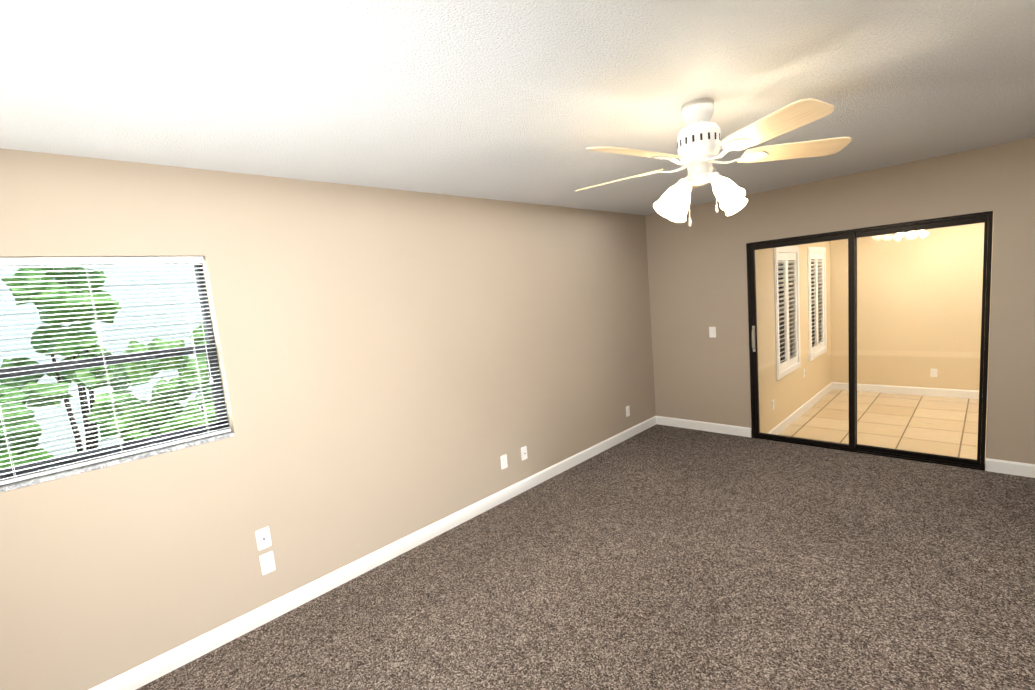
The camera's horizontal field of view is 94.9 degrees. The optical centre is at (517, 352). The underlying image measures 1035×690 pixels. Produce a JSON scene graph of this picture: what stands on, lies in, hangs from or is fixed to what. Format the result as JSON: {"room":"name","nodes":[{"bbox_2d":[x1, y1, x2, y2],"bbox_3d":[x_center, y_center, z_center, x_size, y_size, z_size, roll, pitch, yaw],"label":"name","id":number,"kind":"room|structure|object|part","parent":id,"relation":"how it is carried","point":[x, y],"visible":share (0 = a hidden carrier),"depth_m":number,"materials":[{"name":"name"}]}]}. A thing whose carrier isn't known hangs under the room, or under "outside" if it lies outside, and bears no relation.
{"room":"empty living room","nodes":[
{"label":"empty living room","id":0,"kind":"room"},
{"bbox_2d":[0,148,655,689],"bbox_3d":[-0.412,0.046,3.693,0.150,2.440,5.763,2,10,45],"label":"wall","id":1,"kind":"structure","parent":0,"point":[396,364],"depth_m":2.77,"materials":[{"name":"beige paint"}]},
{"bbox_2d":[0,256,230,484],"bbox_3d":[-1.912,0.029,2.190,0.095,0.919,0.907,2,10,45],"label":"window blind","id":2,"kind":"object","parent":1,"relation":"in","point":[67,332],"depth_m":2.17,"materials":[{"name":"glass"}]},
{"bbox_2d":[0,407,15,478],"bbox_3d":[-2.133,0.091,1.928,0.028,0.885,0.005,2,10,45],"label":"blind cord","id":3,"kind":"object","parent":2,"relation":"hanging from","point":[0,407],"depth_m":1.96,"materials":[{"name":"white fabric"}]},
{"bbox_2d":[85,265,122,453],"bbox_3d":[-1.888,0.039,2.171,0.028,0.885,0.005,2,10,45],"label":"blind cord","id":4,"kind":"object","parent":2,"relation":"hanging from","point":[85,265],"depth_m":2.17,"materials":[{"name":"white fabric"}]},
{"bbox_2d":[0,263,228,480],"bbox_3d":[-1.929,0.031,2.208,0.070,0.925,0.911,2,10,45],"label":"window frame","id":5,"kind":"structure","parent":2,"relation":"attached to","point":[153,356],"depth_m":2.29,"materials":[{"name":"grey metal"}]},
{"bbox_3d":[-1.889,0.030,2.168,0.031,0.919,0.907,2,10,45],"label":"window blind rails","id":6,"kind":"part","parent":2,"relation":"part of","materials":[{"name":"white plastic"}]},
{"bbox_2d":[178,263,208,431],"bbox_3d":[-1.643,-0.013,2.415,0.028,0.885,0.005,2,10,45],"label":"blind cord","id":7,"kind":"object","parent":2,"relation":"hanging from","point":[178,263],"depth_m":2.41,"materials":[{"name":"white fabric"}]},
{"bbox_2d":[191,262,212,383],"bbox_3d":[-1.604,-0.147,2.414,0.013,0.625,0.013,-2,8,24],"label":"blind cord","id":8,"kind":"object","parent":2,"relation":"hanging from","point":[211,380],"depth_m":2.42,"materials":[{"name":"white fabric"}]},
{"bbox_2d":[0,431,234,492],"bbox_3d":[-1.853,0.497,2.231,0.099,0.017,0.911,2,10,45],"label":"window ledge","id":9,"kind":"object","parent":1,"relation":"attached to","point":[61,474],"visible":0.89,"depth_m":2.17,"materials":[{"name":"grey stone"}]},
{"bbox_2d":[255,527,271,550],"bbox_3d":[-1.400,1.026,2.619,0.016,0.114,0.070,2,10,45],"label":"wall jack","id":10,"kind":"object","parent":1,"relation":"attached to","point":[263,538],"visible":1,"depth_m":2.62,"materials":[{"name":"white plastic"}]},
{"bbox_2d":[259,551,275,574],"bbox_3d":[-1.390,1.169,2.640,0.007,0.114,0.070,2,10,45],"label":"electrical outlet","id":11,"kind":"object","parent":1,"relation":"attached to","point":[267,563],"visible":1,"depth_m":2.64,"materials":[{"name":"white plastic"}]},
{"bbox_2d":[89,416,656,689],"bbox_3d":[-0.251,1.205,3.778,0.014,0.100,5.463,2,10,45],"label":"baseboard","id":12,"kind":"structure","parent":1,"relation":"attached to","point":[143,674],"depth_m":2.87,"materials":[{"name":"white wood"}]},
{"bbox_2d":[500,454,507,469],"bbox_3d":[-0.110,0.898,3.912,0.007,0.114,0.070,2,10,45],"label":"electrical outlet","id":13,"kind":"object","parent":1,"relation":"attached to","point":[503,459],"visible":1,"depth_m":3.91,"materials":[{"name":"white plastic"}]},
{"bbox_2d":[521,446,527,460],"bbox_3d":[0.061,0.862,4.077,0.016,0.114,0.070,2,10,45],"label":"electrical outlet","id":14,"kind":"object","parent":1,"relation":"attached to","point":[524,453],"visible":1,"depth_m":4.08,"materials":[{"name":"white plastic"}]},
{"bbox_2d":[626,406,629,416],"bbox_3d":[1.218,0.641,5.233,0.007,0.114,0.070,2,10,45],"label":"electrical outlet","id":15,"kind":"object","parent":1,"relation":"attached to","point":[627,411],"visible":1,"depth_m":5.23,"materials":[{"name":"white plastic"}]},
{"bbox_2d":[0,0,1034,214],"bbox_3d":[0.979,-1.167,2.035,4.400,0.120,5.763,2,10,45],"label":"ceiling","id":16,"kind":"structure","parent":0,"point":[526,101],"depth_m":1.75,"materials":[{"name":"white paint"}]},
{"bbox_2d":[575,98,851,225],"bbox_3d":[0.782,-0.836,2.136,1.195,0.524,1.214,2,10,45],"label":"fan","id":17,"kind":"object","parent":16,"relation":"hanging from","point":[700,142],"visible":1,"depth_m":2.04,"materials":[{"name":"white metal"}]},
{"bbox_3d":[0.498,-0.863,2.378,0.445,0.040,0.143,1,9,39],"label":"blade","id":18,"kind":"part","parent":17,"relation":"part of","materials":[{"name":"white wood"}]},
{"bbox_3d":[0.474,-0.803,1.903,0.445,0.040,0.143,-10,8,-32],"label":"blade","id":19,"kind":"part","parent":17,"relation":"part of","materials":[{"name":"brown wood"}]},
{"bbox_3d":[0.808,-0.927,2.113,0.184,0.344,0.184,2,10,45],"label":"motor","id":20,"kind":"part","parent":17,"relation":"part of","materials":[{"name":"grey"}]},
{"bbox_3d":[0.920,-0.821,1.730,0.143,0.040,0.445,-7,7,-14],"label":"blade","id":21,"kind":"part","parent":17,"relation":"part of","materials":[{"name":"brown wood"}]},
{"bbox_3d":[1.219,-0.893,2.096,0.445,0.040,0.143,-5,7,3],"label":"blade","id":22,"kind":"part","parent":17,"relation":"part of","materials":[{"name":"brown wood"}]},
{"bbox_2d":[136,424,1034,689],"bbox_3d":[1.204,1.363,2.348,4.400,0.120,5.763,2,10,45],"label":"floor carpet","id":23,"kind":"object","parent":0,"point":[659,557],"visible":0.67,"depth_m":2.61,"materials":[{"name":"brown carpet"}]},
{"bbox_2d":[755,241,830,432],"bbox_3d":[3.526,-0.440,6.061,0.150,2.490,3.207,2,10,45],"label":"wall","id":24,"kind":"structure","parent":0,"point":[766,285],"depth_m":5.59,"materials":[{"name":"beige paint"}]},
{"bbox_2d":[773,246,800,380],"bbox_3d":[3.167,-0.499,5.647,0.146,1.506,0.906,2,10,45],"label":"sunroom window","id":25,"kind":"structure","parent":24,"relation":"in","point":[791,250],"depth_m":5.65,"materials":[{"name":"white wood"}]},
{"bbox_2d":[778,261,787,361],"bbox_3d":[3.055,-0.470,5.494,0.043,1.168,0.291,2,10,45],"label":"louvres","id":26,"kind":"object","parent":25,"relation":"attached to","point":[782,276],"depth_m":5.47,"materials":[{"name":"white wood"}]},
{"bbox_2d":[779,264,789,346],"bbox_3d":[3.116,-0.500,5.698,0.030,1.466,0.866,2,10,45],"label":"window shutter","id":27,"kind":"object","parent":25,"relation":"attached to","point":[783,310],"depth_m":5.94,"materials":[{"name":"white wood"}]},
{"bbox_2d":[788,261,796,356],"bbox_3d":[3.320,-0.526,5.758,0.043,1.168,0.291,2,10,45],"label":"louvres","id":28,"kind":"object","parent":25,"relation":"attached to","point":[789,266],"depth_m":5.74,"materials":[{"name":"white wood"}]},
{"bbox_2d":[768,382,831,434],"bbox_3d":[3.688,0.738,6.149,0.014,0.110,3.207,2,10,45],"label":"baseboard","id":29,"kind":"structure","parent":24,"relation":"attached to","point":[790,419],"depth_m":6.04,"materials":[{"name":"white wood"}]},
{"bbox_2d":[807,247,826,360],"bbox_3d":[4.107,-0.698,6.581,0.146,1.506,0.886,2,10,45],"label":"sunroom window","id":30,"kind":"structure","parent":24,"relation":"in","point":[818,254],"depth_m":6.58,"materials":[{"name":"white wood"}]},
{"bbox_2d":[811,260,816,345],"bbox_3d":[3.998,-0.670,6.431,0.043,1.168,0.281,2,10,45],"label":"louvres","id":31,"kind":"object","parent":30,"relation":"attached to","point":[813,272],"depth_m":6.41,"materials":[{"name":"white wood"}]},
{"bbox_2d":[818,259,823,341],"bbox_3d":[4.257,-0.724,6.689,0.043,1.168,0.281,2,10,45],"label":"louvres","id":32,"kind":"object","parent":30,"relation":"attached to","point":[819,264],"depth_m":6.67,"materials":[{"name":"white wood"}]},
{"bbox_2d":[645,137,1034,465],"bbox_3d":[3.113,-0.317,4.095,4.250,2.440,0.150,2,10,45],"label":"wall","id":33,"kind":"structure","parent":0,"point":[697,273],"depth_m":4.19,"materials":[{"name":"beige paint"}]},
{"bbox_2d":[656,416,751,437],"bbox_3d":[2.038,0.813,5.300,1.083,0.100,0.014,2,10,45],"label":"baseboard","id":34,"kind":"structure","parent":33,"relation":"attached to","point":[711,427],"depth_m":5.25,"materials":[{"name":"white wood"}]},
{"bbox_2d":[709,327,715,337],"bbox_3d":[2.070,-0.220,5.043,0.070,0.114,0.019,2,10,45],"label":"light switch","id":35,"kind":"object","parent":33,"relation":"attached to","point":[712,332],"visible":1,"depth_m":5.05,"materials":[{"name":"white plastic"}]},
{"bbox_2d":[746,211,992,469],"bbox_3d":[2.976,-0.086,4.217,1.719,1.976,0.150,2,10,45],"label":"sliding door","id":36,"kind":"structure","parent":33,"relation":"in","point":[989,215],"depth_m":4.03,"materials":[{"name":"clear glass"}]},
{"bbox_3d":[2.359,-0.139,4.754,0.026,0.260,0.049,2,10,45],"label":"handle","id":37,"kind":"part","parent":36,"relation":"part of","materials":[{"name":"silver metal"}]},
{"bbox_3d":[2.682,-0.086,4.503,0.776,1.860,0.006,2,10,45],"label":"glass","id":38,"kind":"part","parent":36,"relation":"part of","materials":[{"name":"clear glass"}]},
{"bbox_2d":[749,233,855,449],"bbox_3d":[2.684,-0.090,4.500,0.856,1.932,0.038,2,10,45],"label":"sash","id":39,"kind":"object","parent":36,"relation":"attached to","point":[850,237],"visible":0.98,"depth_m":4.30,"materials":[{"name":"brown metal"}]},
{"bbox_3d":[3.302,-0.072,3.949,0.798,1.860,0.006,2,10,45],"label":"glass","id":40,"kind":"part","parent":36,"relation":"part of","materials":[{"name":"clear glass"}]},
{"bbox_2d":[855,217,987,464],"bbox_3d":[3.291,-0.077,3.958,0.856,1.932,0.038,2,10,45],"label":"sash","id":41,"kind":"object","parent":36,"relation":"attached to","point":[914,453],"visible":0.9,"depth_m":3.78,"materials":[{"name":"brown metal"}]},
{"bbox_2d":[985,458,1034,477],"bbox_3d":[4.100,0.884,3.241,1.288,0.100,0.014,2,10,45],"label":"baseboard","id":42,"kind":"structure","parent":33,"relation":"attached to","point":[1011,468],"depth_m":3.60,"materials":[{"name":"white wood"}]},
{"bbox_2d":[830,212,993,390],"bbox_3d":[5.870,-0.649,6.066,3.450,2.490,0.150,2,10,45],"label":"wall","id":43,"kind":"structure","parent":0,"point":[880,366],"depth_m":6.46,"materials":[{"name":"beige paint"}]},
{"bbox_2d":[832,382,987,398],"bbox_3d":[5.917,0.539,6.154,3.150,0.110,0.014,2,10,45],"label":"baseboard","id":44,"kind":"structure","parent":43,"relation":"attached to","point":[887,388],"depth_m":6.58,"materials":[{"name":"white wood"}]},
{"bbox_2d":[930,368,936,376],"bbox_3d":[5.616,0.267,6.403,0.070,0.114,0.007,2,10,45],"label":"electrical outlet","id":45,"kind":"object","parent":43,"relation":"attached to","point":[933,373],"depth_m":6.40,"materials":[{"name":"white plastic"}]},
{"label":"outside","id":46,"kind":"structure","parent":0,"visible":0},
{"bbox_3d":[-3.955,1.154,9.313,14.950,0.100,24.000,2,10,45],"label":"ground","id":47,"kind":"structure","parent":46,"visible":0},
{"bbox_2d":[0,384,54,468],"bbox_3d":[-4.026,0.947,3.405,1.078,1.823,1.136,2,10,45],"label":"bush","id":48,"kind":"object","parent":47,"relation":"on","point":[14,414],"depth_m":3.57,"materials":[{"name":"green plant"}]},
{"bbox_2d":[0,267,120,451],"bbox_3d":[-4.368,0.310,4.641,1.095,2.833,1.021,2,10,45],"label":"tree","id":49,"kind":"object","parent":47,"relation":"on","point":[62,353],"depth_m":4.44,"materials":[{"name":"green plant"}]},
{"bbox_2d":[0,264,205,456],"bbox_3d":[-5.120,-0.770,6.488,0.400,4.600,15.000,2,10,45],"label":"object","id":50,"kind":"object","parent":47,"relation":"on","point":[16,329],"depth_m":6.16,"materials":[{"name":"white"}]},
{"bbox_2d":[72,323,216,441],"bbox_3d":[-3.159,0.683,4.517,1.311,1.919,1.408,2,10,45],"label":"tree","id":51,"kind":"object","parent":47,"relation":"on","point":[147,374],"depth_m":4.21,"materials":[{"name":"green plant"}]},
{"bbox_3d":[4.631,-1.691,4.790,3.450,0.100,3.357,2,10,45],"label":"ceiling","id":52,"kind":"structure","parent":0,"visible":0},
{"bbox_2d":[893,230,928,241],"bbox_3d":[4.764,-1.558,5.747,0.930,0.420,0.897,2,10,45],"label":"ceiling fan","id":53,"kind":"object","parent":52,"relation":"hanging from","point":[922,233],"depth_m":5.70,"materials":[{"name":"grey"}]},
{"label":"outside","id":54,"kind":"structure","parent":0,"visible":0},
{"bbox_2d":[779,389,986,459],"bbox_3d":[4.859,0.869,5.106,3.450,0.100,3.357,2,10,45],"label":"floor","id":55,"kind":"structure","parent":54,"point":[924,437],"depth_m":5.54,"materials":[{"name":"beige tile"}]}
]}

